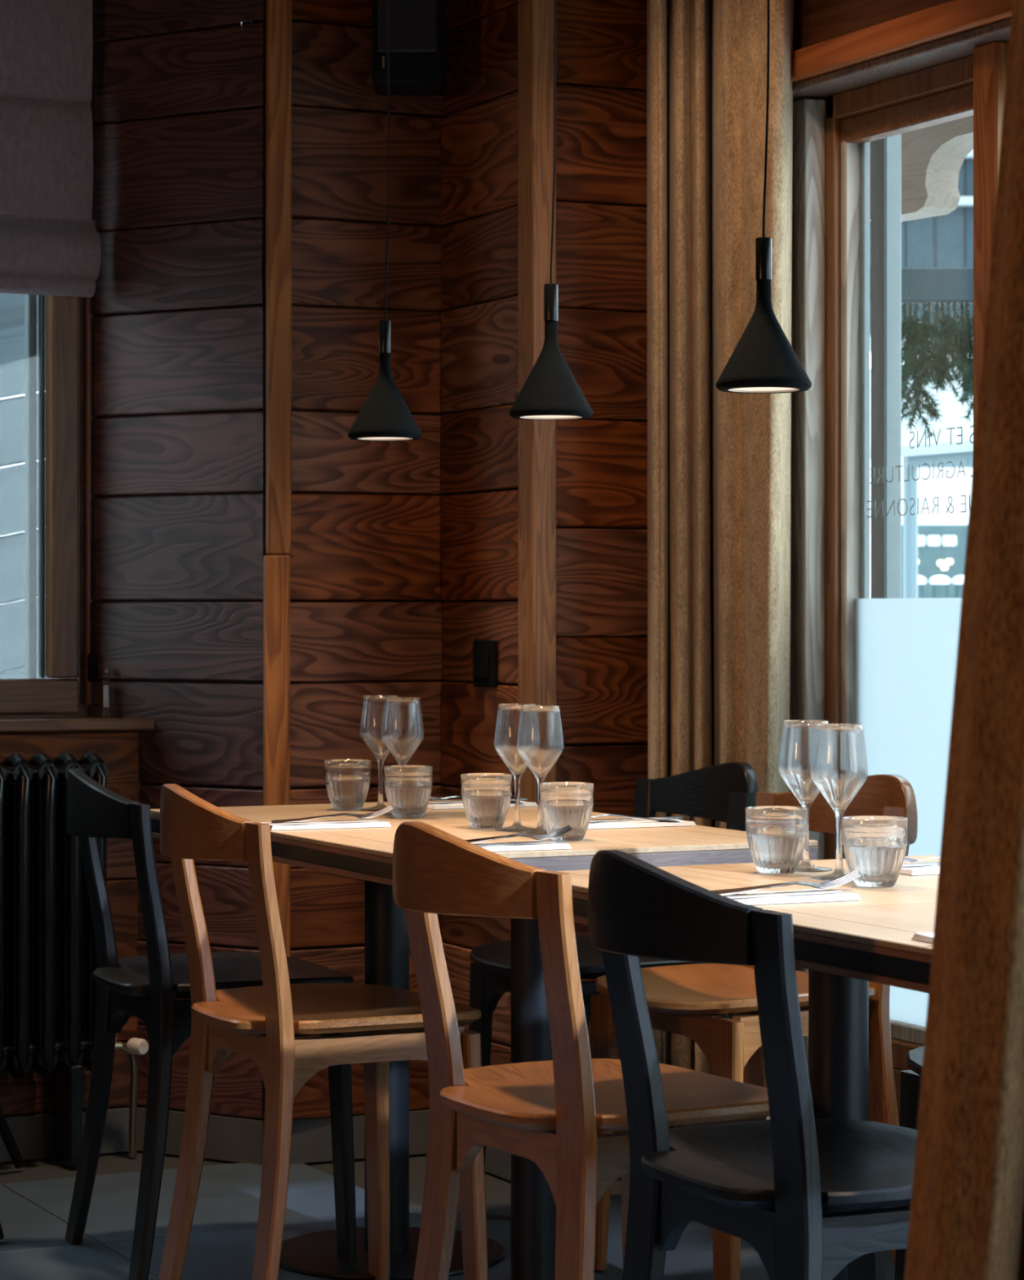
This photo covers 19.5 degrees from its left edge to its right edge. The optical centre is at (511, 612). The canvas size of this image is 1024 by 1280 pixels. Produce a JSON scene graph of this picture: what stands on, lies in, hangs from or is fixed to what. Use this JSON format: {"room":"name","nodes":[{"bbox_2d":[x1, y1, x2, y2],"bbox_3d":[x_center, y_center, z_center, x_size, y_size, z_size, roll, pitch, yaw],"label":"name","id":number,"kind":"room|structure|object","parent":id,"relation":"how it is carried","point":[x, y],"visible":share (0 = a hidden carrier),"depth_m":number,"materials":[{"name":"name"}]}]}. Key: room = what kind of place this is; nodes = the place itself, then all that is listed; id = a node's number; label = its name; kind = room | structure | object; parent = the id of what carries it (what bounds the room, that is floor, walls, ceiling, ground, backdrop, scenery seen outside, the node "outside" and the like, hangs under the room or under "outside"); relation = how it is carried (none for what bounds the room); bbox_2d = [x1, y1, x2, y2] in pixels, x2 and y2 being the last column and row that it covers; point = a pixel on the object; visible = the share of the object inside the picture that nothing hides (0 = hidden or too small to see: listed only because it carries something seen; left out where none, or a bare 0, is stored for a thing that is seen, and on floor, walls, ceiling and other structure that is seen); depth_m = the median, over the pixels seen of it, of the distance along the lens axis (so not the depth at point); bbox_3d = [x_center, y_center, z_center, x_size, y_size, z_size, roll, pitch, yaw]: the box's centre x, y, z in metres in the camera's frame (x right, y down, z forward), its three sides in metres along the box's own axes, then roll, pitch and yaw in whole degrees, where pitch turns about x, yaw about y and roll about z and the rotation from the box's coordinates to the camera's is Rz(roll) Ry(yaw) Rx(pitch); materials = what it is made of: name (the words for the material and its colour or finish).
{"room":"restaurant dining room","nodes":[
{"label":"restaurant dining room","id":0,"kind":"room"},
{"bbox_2d":[0,730,149,1115],"bbox_3d":[-2.553,-0.270,5.334,3.943,2.720,0.273,0,0,-26],"label":"wall","id":1,"kind":"structure","parent":0,"point":[31,1092],"depth_m":6.04,"materials":[{"name":"brown"}]},
{"bbox_2d":[0,124,94,718],"bbox_3d":[-1.589,-0.421,5.826,1.607,1.298,0.105,0,0,-26],"label":"window","id":2,"kind":"structure","parent":1,"relation":"in","point":[64,417],"depth_m":6.12,"materials":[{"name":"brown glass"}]},
{"bbox_2d":[0,0,101,297],"bbox_3d":[-1.468,-1.012,5.779,1.382,0.737,0.076,0,0,-26],"label":"roman shade","id":3,"kind":"object","parent":2,"relation":"attached to","point":[50,242],"visible":1,"depth_m":6.03,"materials":[{"name":"grey fabric"}]},
{"bbox_2d":[87,0,97,682],"bbox_3d":[-0.859,-0.609,6.120,0.021,1.502,0.020,0,0,-26],"label":"blind cord","id":4,"kind":"object","parent":3,"relation":"hanging from","point":[92,657],"visible":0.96,"depth_m":6.12,"materials":[{"name":"black plastic"}]},
{"bbox_2d":[0,1105,146,1161],"bbox_3d":[-2.502,1.047,5.215,3.930,0.086,0.032,0,0,-26],"label":"baseboard","id":5,"kind":"structure","parent":1,"relation":"attached to","point":[32,1133],"depth_m":5.97,"materials":[{"name":"grey stone"}]},
{"bbox_2d":[0,716,154,733],"bbox_3d":[-2.508,0.226,5.255,3.955,0.023,0.155,0,0,-26],"label":"trim","id":6,"kind":"structure","parent":1,"relation":"attached to","point":[80,723],"depth_m":5.99,"materials":[{"name":"brown wood"}]},
{"bbox_2d":[102,668,110,718],"bbox_3d":[-0.827,0.164,6.093,0.015,0.101,0.015,0,0,-26],"label":"vial","id":7,"kind":"object","parent":6,"relation":"on","point":[106,680],"visible":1,"depth_m":6.09,"materials":[{"name":"clear glass"}]},
{"bbox_2d":[88,0,648,1119],"bbox_3d":[-0.217,-0.270,6.130,1.164,2.720,1.014,0,0,-26],"label":"wall","id":8,"kind":"structure","parent":0,"point":[404,555],"depth_m":5.95,"materials":[{"name":"brown wood"}]},
{"bbox_2d":[240,17,253,34],"bbox_3d":[-0.524,-1.158,5.884,0.012,0.036,0.037,0,0,31],"label":"wall hook","id":9,"kind":"object","parent":8,"relation":"attached to","point":[251,20],"visible":1,"depth_m":5.88,"materials":[{"name":"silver metal"}]},
{"bbox_2d":[262,0,291,1143],"bbox_3d":[-0.462,-0.270,5.879,0.053,2.720,0.049,0,0,-9],"label":"wooden post","id":10,"kind":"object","parent":8,"relation":"attached to","point":[276,568],"depth_m":5.86,"materials":[{"name":"brown wood"}]},
{"bbox_2d":[124,1105,510,1180],"bbox_3d":[-0.246,1.047,5.938,1.290,0.086,0.324,0,0,18],"label":"baseboard","id":11,"kind":"structure","parent":8,"relation":"attached to","point":[229,1138],"depth_m":5.94,"materials":[{"name":"grey stone"}]},
{"bbox_2d":[372,0,444,95],"bbox_3d":[-0.201,-1.148,5.872,0.136,0.260,0.280,0,0,0],"label":"loudspeaker","id":12,"kind":"object","parent":8,"relation":"attached to","point":[416,27],"visible":1,"depth_m":5.74,"materials":[{"name":"black plastic"}]},
{"bbox_2d":[377,0,437,51],"bbox_3d":[-0.201,-1.173,5.737,0.116,0.190,0.007,0,0,0],"label":"grille","id":13,"kind":"object","parent":12,"relation":"attached to","point":[413,24],"depth_m":5.73,"materials":[{"name":"black metal"}]},
{"bbox_2d":[472,640,497,687],"bbox_3d":[-0.054,0.099,5.841,0.013,0.092,0.096,0,0,-26],"label":"wall switch","id":14,"kind":"object","parent":8,"relation":"attached to","point":[484,651],"visible":1,"depth_m":5.83,"materials":[{"name":"black plastic"}]},
{"bbox_2d":[518,0,555,804],"bbox_3d":[0.048,-0.270,5.689,0.052,2.720,0.064,0,0,-26],"label":"wooden post","id":15,"kind":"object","parent":8,"relation":"attached to","point":[536,438],"depth_m":5.66,"materials":[{"name":"brown wood"}]},
{"bbox_2d":[0,1150,894,1279],"bbox_3d":[-0.358,1.150,2.081,5.000,0.120,8.050,0,0,-26],"label":"floor","id":16,"kind":"structure","parent":0,"point":[36,1197],"depth_m":5.34,"materials":[{"name":"grey tile"}]},
{"bbox_2d":[0,1106,24,1239],"bbox_3d":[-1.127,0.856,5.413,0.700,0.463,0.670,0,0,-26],"label":"chair","id":17,"kind":"object","parent":16,"relation":"on","point":[6,1136],"visible":1,"depth_m":5.81,"materials":[{"name":"black wood"}]},
{"bbox_2d":[0,751,148,1168],"bbox_3d":[-1.290,0.684,5.720,1.225,0.812,0.131,0,0,-26],"label":"radiator","id":18,"kind":"object","parent":16,"relation":"on","point":[48,988],"visible":0.91,"depth_m":5.86,"materials":[{"name":"black metal"}]},
{"bbox_2d":[64,768,356,1279],"bbox_3d":[-0.511,0.678,5.074,0.446,0.824,0.446,0,0,-23],"label":"dining chair","id":19,"kind":"object","parent":16,"relation":"on","point":[145,988],"visible":0.79,"depth_m":4.96,"materials":[{"name":"black wood"}]},
{"bbox_2d":[158,783,488,1279],"bbox_3d":[-0.293,0.678,4.634,0.446,0.824,0.446,0,0,-26],"label":"dining chair","id":20,"kind":"object","parent":16,"relation":"on","point":[379,1024],"visible":0.91,"depth_m":4.54,"materials":[{"name":"brown wood"}]},
{"bbox_2d":[150,800,626,1279],"bbox_3d":[-0.212,0.715,5.070,0.664,0.750,0.560,0,0,-26],"label":"dining table","id":21,"kind":"object","parent":16,"relation":"on","point":[386,938],"visible":0.3,"depth_m":5.04,"materials":[{"name":"brown wood"}]},
{"bbox_2d":[262,821,391,830],"bbox_3d":[-0.300,0.336,4.742,0.200,0.007,0.085,0,0,-23],"label":"napkin","id":22,"kind":"object","parent":21,"relation":"on","point":[373,824],"visible":0.79,"depth_m":4.71,"materials":[{"name":"white paper"}]},
{"bbox_2d":[264,818,386,825],"bbox_3d":[-0.295,0.331,4.724,0.216,0.003,0.017,0,0,-29],"label":"knife","id":23,"kind":"object","parent":22,"relation":"on","point":[374,820],"visible":0.84,"depth_m":4.72,"materials":[{"name":"silver metal"}]},
{"bbox_2d":[271,804,392,822],"bbox_3d":[-0.287,0.321,4.760,0.193,0.027,0.025,0,0,-9],"label":"fork","id":24,"kind":"object","parent":22,"relation":"on","point":[389,807],"visible":0.98,"depth_m":4.76,"materials":[{"name":"silver metal"}]},
{"bbox_2d":[324,759,371,810],"bbox_3d":[-0.284,0.297,5.159,0.081,0.086,0.081,0,0,-26],"label":"tumbler","id":25,"kind":"object","parent":21,"relation":"on","point":[347,781],"visible":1,"depth_m":5.13,"materials":[{"name":"clear glass"}]},
{"bbox_2d":[359,695,397,811],"bbox_3d":[-0.226,0.241,5.146,0.072,0.198,0.072,0,0,-26],"label":"wine glass","id":26,"kind":"object","parent":21,"relation":"on","point":[372,708],"visible":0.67,"depth_m":5.12,"materials":[{"name":"clear glass"}]},
{"bbox_2d":[380,697,423,816],"bbox_3d":[-0.184,0.241,5.028,0.072,0.198,0.072,0,0,35],"label":"wine glass","id":27,"kind":"object","parent":21,"relation":"on","point":[402,732],"visible":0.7,"depth_m":5.00,"materials":[{"name":"clear glass"}]},
{"bbox_2d":[383,764,432,818],"bbox_3d":[-0.172,0.297,4.960,0.081,0.086,0.081,0,0,43],"label":"tumbler","id":28,"kind":"object","parent":21,"relation":"on","point":[407,788],"visible":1,"depth_m":4.93,"materials":[{"name":"clear glass"}]},
{"bbox_2d":[426,800,537,808],"bbox_3d":[-0.063,0.336,5.238,0.200,0.007,0.085,0,0,-26],"label":"napkin","id":29,"kind":"object","parent":21,"relation":"on","point":[453,805],"visible":0.41,"depth_m":5.19,"materials":[{"name":"white paper"}]},
{"bbox_2d":[429,795,523,803],"bbox_3d":[-0.076,0.321,5.221,0.193,0.027,0.025,0,0,-9],"label":"fork","id":30,"kind":"object","parent":29,"relation":"on","point":[430,797],"visible":0.42,"depth_m":5.21,"materials":[{"name":"silver metal"}]},
{"bbox_2d":[428,798,527,803],"bbox_3d":[-0.067,0.331,5.256,0.216,0.003,0.017,0,0,-29],"label":"knife","id":31,"kind":"object","parent":29,"relation":"on","point":[512,799],"visible":0.4,"depth_m":5.23,"materials":[{"name":"silver metal"}]},
{"bbox_2d":[270,817,817,1279],"bbox_3d":[0.036,0.715,4.567,0.664,0.750,0.560,0,0,-26],"label":"dining table","id":32,"kind":"object","parent":16,"relation":"on","point":[366,853],"visible":0.47,"depth_m":4.53,"materials":[{"name":"beige wood"}]},
{"bbox_2d":[460,773,511,829],"bbox_3d":[-0.040,0.297,4.713,0.081,0.086,0.081,0,0,21],"label":"tumbler","id":33,"kind":"object","parent":32,"relation":"on","point":[486,797],"visible":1,"depth_m":4.68,"materials":[{"name":"clear glass"}]},
{"bbox_2d":[493,703,536,831],"bbox_3d":[0.008,0.241,4.671,0.072,0.198,0.072,0,0,6],"label":"wine glass","id":34,"kind":"object","parent":32,"relation":"on","point":[508,717],"visible":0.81,"depth_m":4.65,"materials":[{"name":"clear glass"}]},
{"bbox_2d":[472,840,571,851],"bbox_3d":[-0.023,0.336,4.293,0.200,0.007,0.085,0,0,-25],"label":"napkin","id":35,"kind":"object","parent":32,"relation":"on","point":[544,846],"visible":0.5,"depth_m":4.28,"materials":[{"name":"white paper"}]},
{"bbox_2d":[465,824,572,843],"bbox_3d":[-0.010,0.321,4.311,0.193,0.027,0.025,0,0,-9],"label":"fork","id":36,"kind":"object","parent":35,"relation":"on","point":[566,828],"visible":0.89,"depth_m":4.31,"materials":[{"name":"silver metal"}]},
{"bbox_2d":[474,840,565,846],"bbox_3d":[-0.018,0.331,4.275,0.216,0.003,0.017,0,0,-29],"label":"knife","id":37,"kind":"object","parent":35,"relation":"on","point":[531,842],"visible":0.74,"depth_m":4.28,"materials":[{"name":"silver metal"}]},
{"bbox_2d":[516,705,564,835],"bbox_3d":[0.044,0.241,4.588,0.072,0.198,0.072,0,0,-22],"label":"wine glass","id":38,"kind":"object","parent":32,"relation":"on","point":[540,741],"visible":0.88,"depth_m":4.56,"materials":[{"name":"clear glass"}]},
{"bbox_2d":[539,782,593,841],"bbox_3d":[0.082,0.297,4.462,0.081,0.086,0.081,0,0,0],"label":"tumbler","id":39,"kind":"object","parent":32,"relation":"on","point":[562,804],"visible":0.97,"depth_m":4.43,"materials":[{"name":"clear glass"}]},
{"bbox_2d":[587,818,695,828],"bbox_3d":[0.185,0.336,4.764,0.200,0.007,0.085,0,0,-23],"label":"napkin","id":40,"kind":"object","parent":32,"relation":"on","point":[625,824],"visible":0.76,"depth_m":4.74,"materials":[{"name":"white paper"}]},
{"bbox_2d":[590,813,680,822],"bbox_3d":[0.173,0.321,4.747,0.193,0.027,0.025,0,0,-9],"label":"fork","id":41,"kind":"object","parent":40,"relation":"on","point":[619,815],"visible":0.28,"depth_m":4.75,"materials":[{"name":"silver metal"}]},
{"bbox_2d":[589,816,682,822],"bbox_3d":[0.181,0.331,4.782,0.216,0.003,0.017,0,0,-29],"label":"knife","id":42,"kind":"object","parent":40,"relation":"on","point":[664,817],"visible":0.74,"depth_m":4.78,"materials":[{"name":"silver metal"}]},
{"bbox_2d":[392,821,769,1279],"bbox_3d":[0.114,0.678,3.808,0.446,0.824,0.446,0,0,-30],"label":"dining chair","id":43,"kind":"object","parent":16,"relation":"on","point":[549,1114],"visible":0.88,"depth_m":3.71,"materials":[{"name":"brown wood"}]},
{"bbox_2d":[468,761,758,1169],"bbox_3d":[0.170,0.678,5.345,0.446,0.824,0.446,0,0,-26],"label":"dining chair","id":44,"kind":"object","parent":16,"relation":"on","point":[722,792],"visible":0.27,"depth_m":5.40,"materials":[{"name":"black wood"}]},
{"bbox_2d":[555,854,939,1279],"bbox_3d":[0.415,0.715,3.798,0.664,0.750,0.560,0,0,-26],"label":"dining table","id":45,"kind":"object","parent":16,"relation":"on","point":[838,1005],"visible":0.2,"depth_m":3.77,"materials":[{"name":"beige wood"}]},
{"bbox_2d":[745,805,807,874],"bbox_3d":[0.346,0.297,3.902,0.081,0.086,0.081,0,0,-21],"label":"tumbler","id":46,"kind":"object","parent":45,"relation":"on","point":[776,836],"visible":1,"depth_m":3.87,"materials":[{"name":"clear glass"}]},
{"bbox_2d":[720,888,861,904],"bbox_3d":[0.304,0.336,3.529,0.200,0.007,0.085,0,0,-23],"label":"napkin","id":47,"kind":"object","parent":45,"relation":"on","point":[842,895],"visible":0.59,"depth_m":3.51,"materials":[{"name":"white paper"}]},
{"bbox_2d":[711,870,860,894],"bbox_3d":[0.317,0.321,3.547,0.193,0.027,0.025,0,0,-9],"label":"fork","id":48,"kind":"object","parent":47,"relation":"on","point":[844,879],"visible":0.92,"depth_m":3.54,"materials":[{"name":"silver metal"}]},
{"bbox_2d":[723,888,851,898],"bbox_3d":[0.309,0.331,3.511,0.216,0.003,0.017,0,0,-29],"label":"knife","id":49,"kind":"object","parent":47,"relation":"on","point":[815,891],"visible":0.76,"depth_m":3.52,"materials":[{"name":"silver metal"}]},
{"bbox_2d":[778,720,832,872],"bbox_3d":[0.389,0.241,3.950,0.072,0.198,0.072,0,0,39],"label":"wine glass","id":50,"kind":"object","parent":45,"relation":"on","point":[797,737],"visible":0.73,"depth_m":3.93,"materials":[{"name":"clear glass"}]},
{"bbox_2d":[810,723,867,880],"bbox_3d":[0.419,0.241,3.820,0.072,0.198,0.072,0,0,11],"label":"wine glass","id":51,"kind":"object","parent":45,"relation":"on","point":[838,768],"visible":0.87,"depth_m":3.79,"materials":[{"name":"clear glass"}]},
{"bbox_2d":[841,815,907,888],"bbox_3d":[0.451,0.297,3.710,0.081,0.086,0.081,0,0,-42],"label":"tumbler","id":52,"kind":"object","parent":45,"relation":"on","point":[874,846],"visible":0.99,"depth_m":3.68,"materials":[{"name":"clear glass"}]},
{"bbox_2d":[899,865,938,875],"bbox_3d":[0.593,0.336,3.939,0.200,0.007,0.085,0,0,-23],"label":"napkin","id":53,"kind":"object","parent":45,"relation":"on","point":[931,869],"visible":0.28,"depth_m":3.88,"materials":[{"name":"white paper"}]},
{"bbox_2d":[902,862,939,866],"bbox_3d":[0.588,0.331,3.957,0.216,0.003,0.017,0,0,-29],"label":"knife","id":54,"kind":"object","parent":53,"relation":"on","point":[927,864],"visible":0.16,"depth_m":3.92,"materials":[{"name":"silver metal"}]},
{"bbox_2d":[903,856,939,862],"bbox_3d":[0.580,0.321,3.922,0.193,0.027,0.025,0,0,-9],"label":"fork","id":55,"kind":"object","parent":53,"relation":"on","point":[908,860],"visible":0.36,"depth_m":3.91,"materials":[{"name":"silver metal"}]},
{"bbox_2d":[587,849,916,1279],"bbox_3d":[0.350,0.678,3.329,0.446,0.824,0.446,0,0,-26],"label":"dining chair","id":56,"kind":"object","parent":16,"relation":"on","point":[768,1184],"visible":0.88,"depth_m":3.23,"materials":[{"name":"black wood"}]},
{"bbox_2d":[589,773,917,1279],"bbox_3d":[0.387,0.678,4.915,0.446,0.824,0.446,0,0,-32],"label":"dining chair","id":57,"kind":"object","parent":16,"relation":"on","point":[688,1000],"visible":0.41,"depth_m":4.84,"materials":[{"name":"brown wood"}]},
{"bbox_2d":[767,901,936,993],"bbox_3d":[0.664,0.715,3.295,0.664,0.750,0.560,0,0,-26],"label":"dining table","id":58,"kind":"object","parent":16,"relation":"on","point":[872,943],"visible":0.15,"depth_m":3.20,"materials":[{"name":"beige wood"}]},
{"bbox_2d":[911,933,933,942],"bbox_3d":[0.524,0.336,3.108,0.200,0.007,0.085,0,0,-25],"label":"napkin","id":59,"kind":"object","parent":58,"relation":"on","point":[926,937],"visible":0.12,"depth_m":3.09,"materials":[{"name":"white paper"}]},
{"bbox_2d":[894,1045,924,1279],"bbox_3d":[0.788,0.678,4.058,0.446,0.824,0.446,0,0,-26],"label":"dining chair","id":60,"kind":"object","parent":16,"relation":"on","point":[910,1080],"visible":0.06,"depth_m":4.14,"materials":[{"name":"black wood"}]},
{"bbox_2d":[788,97,902,1125],"bbox_3d":[1.938,-0.210,2.992,0.195,2.840,7.650,0,0,-26],"label":"wall","id":61,"kind":"structure","parent":0,"point":[806,662],"depth_m":5.64,"materials":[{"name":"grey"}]},
{"bbox_2d":[790,0,1012,102],"bbox_3d":[2.000,-1.303,2.710,0.135,0.654,7.090,0,0,-26],"label":"ceiling beam","id":62,"kind":"structure","parent":61,"relation":"attached to","point":[840,46],"depth_m":5.33,"materials":[{"name":"brown wood"}]},
{"bbox_2d":[817,40,1008,1070],"bbox_3d":[1.902,0.057,3.027,0.110,2.066,5.945,0,0,-26],"label":"window","id":63,"kind":"structure","parent":61,"relation":"in","point":[890,664],"depth_m":5.53,"materials":[{"name":"grey wood"}]},
{"bbox_3d":[-0.367,-1.670,2.077,4.980,0.080,8.050,0,0,-26],"label":"ceiling","id":64,"kind":"structure","parent":0,"visible":0},
{"bbox_2d":[347,0,422,440],"bbox_3d":[-0.215,-0.963,5.068,0.126,1.335,0.126,0,0,-26],"label":"pendant lamp","id":65,"kind":"object","parent":64,"relation":"hanging from","point":[384,415],"visible":1,"depth_m":5.04,"materials":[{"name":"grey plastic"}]},
{"bbox_2d":[360,437,407,439],"bbox_3d":[-0.215,-0.298,5.068,0.091,0.001,0.091,0,0,-26],"label":"diffuser","id":66,"kind":"object","parent":65,"relation":"attached to","point":[361,437],"depth_m":5.09,"materials":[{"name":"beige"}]},
{"bbox_2d":[509,0,592,420],"bbox_3d":[0.059,-0.963,4.512,0.126,1.335,0.126,0,0,-26],"label":"pendant lamp","id":67,"kind":"object","parent":64,"relation":"hanging from","point":[550,391],"visible":1,"depth_m":4.49,"materials":[{"name":"black metal"}]},
{"bbox_2d":[524,415,577,417],"bbox_3d":[0.059,-0.298,4.512,0.091,0.001,0.091,0,0,-26],"label":"diffuser","id":68,"kind":"object","parent":67,"relation":"attached to","point":[525,416],"depth_m":4.53,"materials":[{"name":"beige plastic"}]},
{"bbox_2d":[715,0,811,393],"bbox_3d":[0.333,-0.963,3.956,0.126,1.335,0.126,0,0,-26],"label":"pendant lamp","id":69,"kind":"object","parent":64,"relation":"hanging from","point":[763,360],"visible":1,"depth_m":3.93,"materials":[{"name":"black metal"}]},
{"bbox_2d":[731,386,795,391],"bbox_3d":[0.333,-0.298,3.956,0.091,0.001,0.091,0,0,-26],"label":"diffuser","id":70,"kind":"object","parent":69,"relation":"attached to","point":[733,388],"depth_m":3.97,"materials":[{"name":"beige plastic"}]},
{"bbox_2d":[904,0,1023,1279],"bbox_3d":[0.508,-0.250,2.201,0.507,2.640,0.294,0,0,20],"label":"curtain","id":71,"kind":"object","parent":64,"relation":"hanging from","point":[966,1222],"visible":1,"depth_m":2.14,"materials":[{"name":"beige fabric"}]},
{"label":"outside","id":72,"kind":"structure","parent":0,"visible":0},
{"bbox_2d":[869,115,973,222],"bbox_3d":[0.881,-0.994,6.123,0.080,0.341,0.471,0,0,-26],"label":"bracket","id":73,"kind":"object","parent":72,"point":[932,157],"visible":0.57,"depth_m":6.12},
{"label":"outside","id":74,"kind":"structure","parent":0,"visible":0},
{"bbox_2d":[0,293,51,679],"bbox_3d":[-2.214,-0.306,6.819,3.265,3.025,0.289,0,0,-26],"label":"wall","id":75,"kind":"structure","parent":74,"point":[11,305],"depth_m":7.41,"materials":[{"name":"blue"}]},
{"bbox_3d":[0.511,-1.545,5.427,0.120,0.030,0.880,0,0,-26],"label":"trim","id":76,"kind":"structure","parent":0,"visible":0},
{"bbox_2d":[646,0,793,1128],"bbox_3d":[0.398,-0.230,5.639,0.346,2.600,0.208,0,0,30],"label":"window curtain","id":77,"kind":"object","parent":76,"relation":"hanging from","point":[718,462],"visible":0.61,"depth_m":5.58,"materials":[{"name":"beige fabric"}]},
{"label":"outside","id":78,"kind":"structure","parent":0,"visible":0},
{"bbox_3d":[21.697,1.515,27.437,56.800,0.150,90.000,0,0,-26],"label":"ground","id":79,"kind":"structure","parent":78,"visible":0},
{"bbox_2d":[871,133,901,598],"bbox_3d":[0.738,-0.035,5.893,0.040,2.950,0.055,0,0,-26],"label":"porch post","id":80,"kind":"object","parent":79,"relation":"on","point":[886,153],"visible":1,"depth_m":5.87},
{"bbox_2d":[869,457,972,598],"bbox_3d":[9.571,-1.235,60.499,14.000,5.350,1.000,0,0,0],"label":"wall","id":81,"kind":"structure","parent":79,"relation":"on","point":[944,487],"depth_m":60.01,"materials":[{"name":"grey"}]},
{"bbox_2d":[869,365,973,598],"bbox_3d":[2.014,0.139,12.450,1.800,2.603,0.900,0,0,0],"label":"building","id":82,"kind":"structure","parent":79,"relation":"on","point":[952,411],"depth_m":12.07,"materials":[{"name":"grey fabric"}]},
{"bbox_2d":[869,149,973,351],"bbox_3d":[4.226,-1.577,26.680,3.300,6.033,1.640,0,0,0],"label":"building","id":83,"kind":"structure","parent":79,"relation":"on","point":[945,241],"depth_m":26.01,"materials":[{"name":"blue"}]},
{"bbox_2d":[869,267,973,303],"bbox_3d":[1.092,0.317,7.000,0.850,2.247,0.060,0,0,0],"label":"rail","id":84,"kind":"object","parent":79,"relation":"on","point":[918,285],"visible":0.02,"depth_m":6.97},
{"bbox_2d":[901,302,928,401],"bbox_3d":[0.934,-0.609,7.002,0.076,0.240,0.139,0,0,1],"label":"branch","id":85,"kind":"object","parent":84,"relation":"hanging from","point":[907,366],"visible":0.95,"depth_m":6.98,"materials":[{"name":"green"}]},
{"bbox_2d":[901,302,931,394],"bbox_3d":[0.947,-0.620,7.004,0.051,0.218,0.137,0,0,41],"label":"branch","id":86,"kind":"object","parent":84,"relation":"hanging from","point":[904,326],"visible":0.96,"depth_m":6.99,"materials":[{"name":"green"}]},
{"bbox_2d":[901,302,943,430],"bbox_3d":[0.940,-0.576,6.999,0.192,0.305,0.073,0,0,-32],"label":"branch","id":87,"kind":"object","parent":84,"relation":"hanging from","point":[917,403],"visible":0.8,"depth_m":7.00,"materials":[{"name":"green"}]},
{"bbox_2d":[918,302,937,384],"bbox_3d":[0.969,-0.631,7.013,0.047,0.196,0.123,0,0,-23],"label":"branch","id":88,"kind":"object","parent":84,"relation":"hanging from","point":[931,334],"visible":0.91,"depth_m":6.99,"materials":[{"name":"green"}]},
{"bbox_2d":[901,302,959,440],"bbox_3d":[0.967,-0.565,7.018,0.205,0.327,0.078,0,0,23],"label":"branch","id":89,"kind":"object","parent":84,"relation":"hanging from","point":[929,311],"visible":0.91,"depth_m":7.01,"materials":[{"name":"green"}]},
{"bbox_2d":[911,302,962,393],"bbox_3d":[0.993,-0.619,6.987,0.128,0.220,0.070,0,0,10],"label":"branch","id":90,"kind":"object","parent":84,"relation":"hanging from","point":[935,317],"visible":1,"depth_m":6.98,"materials":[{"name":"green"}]},
{"bbox_2d":[928,302,955,387],"bbox_3d":[1.011,-0.626,6.994,0.048,0.204,0.128,0,0,32],"label":"branch","id":91,"kind":"object","parent":84,"relation":"hanging from","point":[940,338],"visible":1,"depth_m":6.97,"materials":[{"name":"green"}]},
{"bbox_2d":[924,302,965,399],"bbox_3d":[1.015,-0.613,6.987,0.135,0.233,0.074,0,0,-35],"label":"branch","id":92,"kind":"object","parent":84,"relation":"hanging from","point":[940,383],"visible":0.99,"depth_m":6.97,"materials":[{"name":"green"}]},
{"bbox_2d":[944,302,973,422],"bbox_3d":[1.079,-0.586,6.986,0.180,0.286,0.070,0,0,12],"label":"branch","id":93,"kind":"object","parent":84,"relation":"hanging from","point":[970,326],"visible":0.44,"depth_m":6.99,"materials":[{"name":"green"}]},
{"bbox_2d":[948,302,973,405],"bbox_3d":[1.051,-0.607,7.000,0.078,0.245,0.142,0,0,-8],"label":"branch","id":94,"kind":"object","parent":84,"relation":"hanging from","point":[966,368],"visible":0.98,"depth_m":6.98,"materials":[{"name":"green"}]},
{"bbox_2d":[952,302,973,387],"bbox_3d":[1.065,-0.625,7.004,0.066,0.208,0.121,0,0,-27],"label":"branch","id":95,"kind":"object","parent":84,"relation":"hanging from","point":[970,349],"visible":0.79,"depth_m":6.99,"materials":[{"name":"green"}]},
{"bbox_2d":[952,302,973,378],"bbox_3d":[1.096,-0.620,6.993,0.137,0.218,0.052,0,0,-5],"label":"branch","id":96,"kind":"object","parent":84,"relation":"hanging from","point":[970,317],"visible":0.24,"depth_m":7.00,"materials":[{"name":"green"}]},
{"bbox_2d":[917,575,926,598],"bbox_3d":[2.164,0.619,16.000,0.116,1.642,0.114,0,0,0],"label":"bollard","id":97,"kind":"object","parent":79,"relation":"on","point":[922,580],"visible":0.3,"depth_m":15.96,"materials":[{"name":"white"}]},
{"bbox_2d":[901,524,967,598],"bbox_3d":[7.206,0.070,44.932,2.960,2.739,2.135,0,0,0],"label":"balcony railing","id":98,"kind":"object","parent":79,"relation":"on","point":[941,548],"visible":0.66,"depth_m":44.00,"materials":[{"name":"grey"}]},
{"bbox_2d":[928,575,951,598],"bbox_3d":[2.293,0.619,16.000,0.116,1.642,0.114,0,0,0],"label":"bollard","id":99,"kind":"object","parent":79,"relation":"on","point":[940,584],"visible":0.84,"depth_m":15.96,"materials":[{"name":"white"}]},
{"bbox_2d":[951,575,963,597],"bbox_3d":[2.415,0.619,16.000,0.116,1.642,0.114,0,0,0],"label":"bollard","id":100,"kind":"object","parent":79,"relation":"on","point":[957,580],"visible":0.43,"depth_m":15.97,"materials":[{"name":"white"}]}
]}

